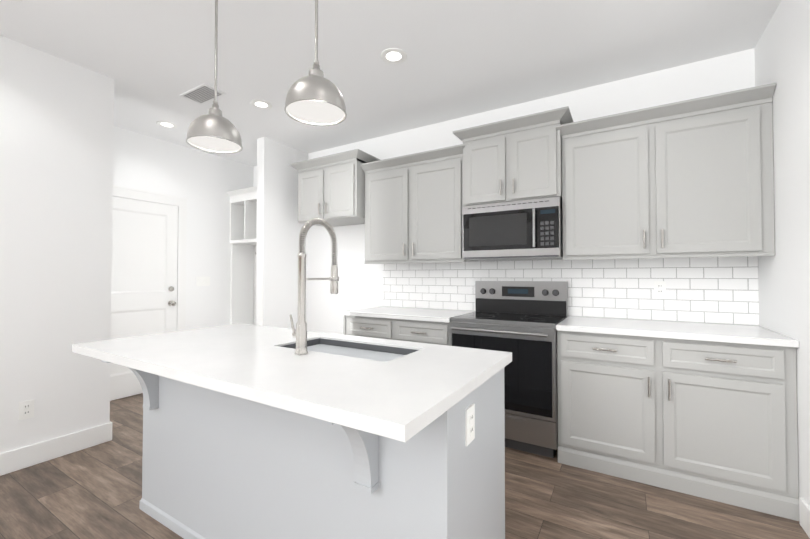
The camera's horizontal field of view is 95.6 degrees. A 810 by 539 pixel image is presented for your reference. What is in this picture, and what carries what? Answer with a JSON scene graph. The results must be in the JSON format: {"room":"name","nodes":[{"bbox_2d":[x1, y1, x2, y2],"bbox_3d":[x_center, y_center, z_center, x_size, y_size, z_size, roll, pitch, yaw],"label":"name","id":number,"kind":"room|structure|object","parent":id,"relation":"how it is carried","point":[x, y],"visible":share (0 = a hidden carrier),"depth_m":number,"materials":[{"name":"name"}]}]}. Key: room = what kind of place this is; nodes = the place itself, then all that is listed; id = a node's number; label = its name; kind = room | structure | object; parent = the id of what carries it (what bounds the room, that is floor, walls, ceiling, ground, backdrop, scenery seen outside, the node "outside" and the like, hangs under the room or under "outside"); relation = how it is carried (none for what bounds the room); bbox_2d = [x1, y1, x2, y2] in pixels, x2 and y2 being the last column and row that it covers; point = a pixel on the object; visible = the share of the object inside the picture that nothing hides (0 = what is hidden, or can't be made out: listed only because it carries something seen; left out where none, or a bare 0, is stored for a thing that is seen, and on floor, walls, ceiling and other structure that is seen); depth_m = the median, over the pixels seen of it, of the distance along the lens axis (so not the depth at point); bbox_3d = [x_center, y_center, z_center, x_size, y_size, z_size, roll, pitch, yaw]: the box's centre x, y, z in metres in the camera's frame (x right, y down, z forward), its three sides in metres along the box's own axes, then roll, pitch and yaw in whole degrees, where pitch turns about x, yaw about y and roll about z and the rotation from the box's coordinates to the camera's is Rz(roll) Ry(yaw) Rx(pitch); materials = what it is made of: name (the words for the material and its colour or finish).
{"room":"kitchen","nodes":[
{"label":"kitchen","id":0,"kind":"room"},
{"bbox_2d":[0,35,113,453],"bbox_3d":[-3.414,-0.118,0.902,0.120,2.740,4.450,-1,-1,31],"label":"wall","id":1,"kind":"structure","parent":0,"point":[56,155],"depth_m":2.49,"materials":[{"name":"paint"}]},
{"bbox_2d":[19,399,33,419],"bbox_3d":[-2.447,0.907,2.374,0.008,0.115,0.070,-1,-1,31],"label":"outlet","id":2,"kind":"object","parent":1,"relation":"attached to","point":[26,409],"visible":1,"depth_m":2.37,"materials":[{"name":"white plastic"}]},
{"bbox_2d":[0,421,111,475],"bbox_3d":[-3.366,1.184,0.859,0.044,0.135,4.464,-1,-1,31],"label":"baseboard","id":3,"kind":"structure","parent":1,"relation":"attached to","point":[27,456],"depth_m":2.47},
{"bbox_2d":[111,126,253,400],"bbox_3d":[-3.793,-0.094,2.294,0.120,2.740,6.450,-1,-1,31],"label":"wall","id":4,"kind":"structure","parent":0,"point":[203,182],"depth_m":4.38,"materials":[{"name":"paint"}]},
{"bbox_2d":[110,185,187,400],"bbox_3d":[-2.764,0.232,3.802,0.090,2.140,1.010,-1,-1,31],"label":"door","id":5,"kind":"structure","parent":4,"relation":"attached to","point":[148,291],"depth_m":3.89,"materials":[{"name":"white wood"}]},
{"bbox_2d":[256,137,307,328],"bbox_3d":[-1.409,-0.061,4.252,0.120,2.740,0.640,-1,-1,31],"label":"wall","id":6,"kind":"structure","parent":0,"point":[278,228],"depth_m":4.11,"materials":[{"name":"paint"}]},
{"bbox_2d":[0,0,781,166],"bbox_3d":[-1.545,-1.537,0.973,5.360,0.100,6.690,-1,-1,31],"label":"ceiling","id":7,"kind":"structure","parent":0,"point":[154,59],"depth_m":2.44,"materials":[{"name":"paint"}]},
{"bbox_2d":[156,121,177,127],"bbox_3d":[-2.367,-1.438,3.649,0.180,0.006,0.180,-1,-1,31],"label":"recessed light","id":8,"kind":"object","parent":7,"relation":"in","point":[165,124],"visible":1,"depth_m":3.64,"materials":[{"name":"white plastic"}]},
{"bbox_2d":[180,83,225,103],"bbox_3d":[-1.673,-1.447,3.035,0.360,0.008,0.180,-1,-1,31],"label":"ceiling vent","id":9,"kind":"object","parent":7,"relation":"in","point":[202,93],"visible":0.96,"depth_m":3.03,"materials":[{"name":"silver metal"}]},
{"bbox_2d":[186,0,242,153],"bbox_3d":[-0.928,-1.039,1.801,0.246,0.866,0.246,-1,-1,31],"label":"pendant light","id":10,"kind":"object","parent":7,"relation":"hanging from","point":[214,131],"visible":1,"depth_m":1.78,"materials":[{"name":"silver metal"}]},
{"bbox_2d":[250,100,271,108],"bbox_3d":[-1.260,-1.445,3.219,0.180,0.006,0.180,-1,-1,31],"label":"recessed light","id":11,"kind":"object","parent":7,"relation":"in","point":[261,104],"visible":1,"depth_m":3.22,"materials":[{"name":"white plastic"}]},
{"bbox_2d":[284,0,346,125],"bbox_3d":[-0.363,-1.056,1.505,0.246,0.843,0.246,-1,-1,31],"label":"pendant light","id":12,"kind":"object","parent":7,"relation":"hanging from","point":[315,97],"visible":1,"depth_m":1.49,"materials":[{"name":"silver metal"}]},
{"bbox_2d":[381,48,406,63],"bbox_3d":[-0.076,-1.458,2.511,0.180,0.006,0.180,-1,-1,31],"label":"recessed light","id":13,"kind":"object","parent":7,"relation":"in","point":[393,55],"visible":1,"depth_m":2.50,"materials":[{"name":"white plastic"}]},
{"bbox_2d":[0,393,809,538],"bbox_3d":[-1.545,1.302,0.924,5.360,0.100,6.690,-1,-1,31],"label":"floor","id":14,"kind":"structure","parent":0,"point":[94,492],"depth_m":1.98,"materials":[{"name":"brown wood"}]},
{"bbox_2d":[226,186,256,324],"bbox_3d":[-1.812,0.160,4.587,0.916,2.310,0.468,-1,-1,31],"label":"shelving unit","id":15,"kind":"object","parent":14,"relation":"on","point":[243,213],"visible":0.25,"depth_m":4.79,"materials":[{"name":"white wood"}]},
{"bbox_2d":[85,355,508,538],"bbox_3d":[-0.543,0.828,1.663,1.786,0.874,0.825,-1,-1,31],"label":"kitchen island","id":16,"kind":"object","parent":14,"relation":"on","point":[256,432],"depth_m":1.38,"materials":[{"name":"paint"}]},
{"bbox_2d":[72,323,511,442],"bbox_3d":[-0.562,0.371,1.647,1.840,0.037,0.883,-1,-1,31],"label":"island countertop","id":17,"kind":"structure","parent":16,"relation":"on","point":[394,399],"depth_m":1.26,"materials":[{"name":"white stone"}]},
{"bbox_2d":[290,218,338,354],"bbox_3d":[-0.395,0.062,1.624,0.087,0.579,0.250,-1,-1,31],"label":"faucet","id":18,"kind":"object","parent":17,"relation":"on","point":[300,333],"visible":1,"depth_m":1.53,"materials":[{"name":"silver metal"}]},
{"bbox_2d":[280,339,419,358],"bbox_3d":[-0.263,0.491,1.668,0.654,0.258,0.324,-1,-1,31],"label":"sink","id":19,"kind":"object","parent":17,"relation":"in","point":[337,346],"depth_m":1.78,"materials":[{"name":"silver metal"}]},
{"bbox_2d":[342,314,449,345],"bbox_3d":[0.051,0.857,3.368,1.073,0.875,0.627,-1,-1,31],"label":"base cabinet","id":20,"kind":"object","parent":14,"relation":"on","point":[438,333],"depth_m":3.07,"materials":[{"name":"paint"}]},
{"bbox_2d":[342,306,474,321],"bbox_3d":[0.045,0.400,3.363,1.070,0.036,0.637,-1,-1,31],"label":"countertop","id":21,"kind":"structure","parent":20,"relation":"on","point":[411,314],"depth_m":3.22,"materials":[{"name":"white stone"}]},
{"bbox_2d":[450,281,567,457],"bbox_3d":[0.815,0.690,2.857,0.755,1.190,0.704,-1,-1,31],"label":"range","id":22,"kind":"object","parent":14,"relation":"on","point":[520,320],"visible":0.79,"depth_m":2.56,"materials":[{"name":"silver metal"}]},
{"bbox_2d":[557,330,799,520],"bbox_3d":[1.656,0.840,2.407,1.138,0.875,0.627,-1,-1,31],"label":"base cabinet","id":23,"kind":"object","parent":14,"relation":"on","point":[706,410],"depth_m":2.09,"materials":[{"name":"paint"}]},
{"bbox_2d":[556,316,798,349],"bbox_3d":[1.649,0.384,2.403,1.138,0.036,0.637,-1,-1,31],"label":"countertop","id":24,"kind":"structure","parent":23,"relation":"on","point":[633,328],"depth_m":2.22,"materials":[{"name":"white stone"}]},
{"bbox_2d":[253,48,754,333],"bbox_3d":[0.142,-0.069,3.767,5.360,2.740,0.120,-1,-1,31],"label":"wall","id":25,"kind":"structure","parent":0,"point":[689,81],"depth_m":3.56,"materials":[{"name":"paint"}]},
{"bbox_2d":[293,151,376,226],"bbox_3d":[-0.702,-0.812,3.940,0.806,0.611,0.467,-1,-1,31],"label":"upper cabinet","id":26,"kind":"object","parent":25,"relation":"attached to","point":[331,189],"depth_m":3.69,"materials":[{"name":"paint"}]},
{"bbox_2d":[361,147,476,262],"bbox_3d":[0.130,-0.548,3.508,1.054,0.944,0.347,-1,-1,31],"label":"upper cabinet","id":27,"kind":"object","parent":25,"relation":"attached to","point":[413,209],"depth_m":3.33,"materials":[{"name":"paint"}]},
{"bbox_2d":[461,111,568,206],"bbox_3d":[0.900,-0.832,3.025,0.759,0.603,0.392,-1,-1,31],"label":"upper cabinet","id":28,"kind":"object","parent":25,"relation":"attached to","point":[518,159],"depth_m":2.83,"materials":[{"name":"paint"}]},
{"bbox_2d":[462,196,562,260],"bbox_3d":[0.883,-0.306,2.988,0.751,0.437,0.442,-1,-1,31],"label":"microwave","id":29,"kind":"object","parent":28,"relation":"attached to","point":[530,229],"visible":1,"depth_m":2.82,"materials":[{"name":"silver metal"}]},
{"bbox_2d":[383,256,758,325],"bbox_3d":[1.035,0.165,3.153,2.959,0.492,0.008,-1,-1,31],"label":"tile backsplash","id":30,"kind":"structure","parent":25,"relation":"attached to","point":[720,290],"depth_m":2.80,"materials":[{"name":"white tile"}]},
{"bbox_2d":[654,281,665,296],"bbox_3d":[1.846,0.142,2.657,0.070,0.115,0.008,-1,-1,31],"label":"outlet","id":31,"kind":"object","parent":30,"relation":"attached to","point":[659,288],"visible":1,"depth_m":2.65,"materials":[{"name":"white plastic"}]},
{"bbox_2d":[561,83,775,259],"bbox_3d":[1.728,-0.564,2.551,1.137,0.944,0.347,-1,-1,31],"label":"upper cabinet","id":32,"kind":"object","parent":25,"relation":"attached to","point":[691,178],"depth_m":2.35,"materials":[{"name":"paint"}]},
{"bbox_2d":[754,0,809,506],"bbox_3d":[0.672,-0.142,-0.449,0.120,2.740,6.570,-1,-1,31],"label":"wall","id":33,"kind":"structure","parent":0,"point":[782,53],"depth_m":1.90,"materials":[{"name":"paint"}]},
{"bbox_2d":[799,497,809,537],"bbox_3d":[0.479,1.157,-0.664,0.014,0.135,5.800,-1,-1,31],"label":"baseboard","id":34,"kind":"structure","parent":33,"relation":"attached to","point":[804,513],"depth_m":1.77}
]}

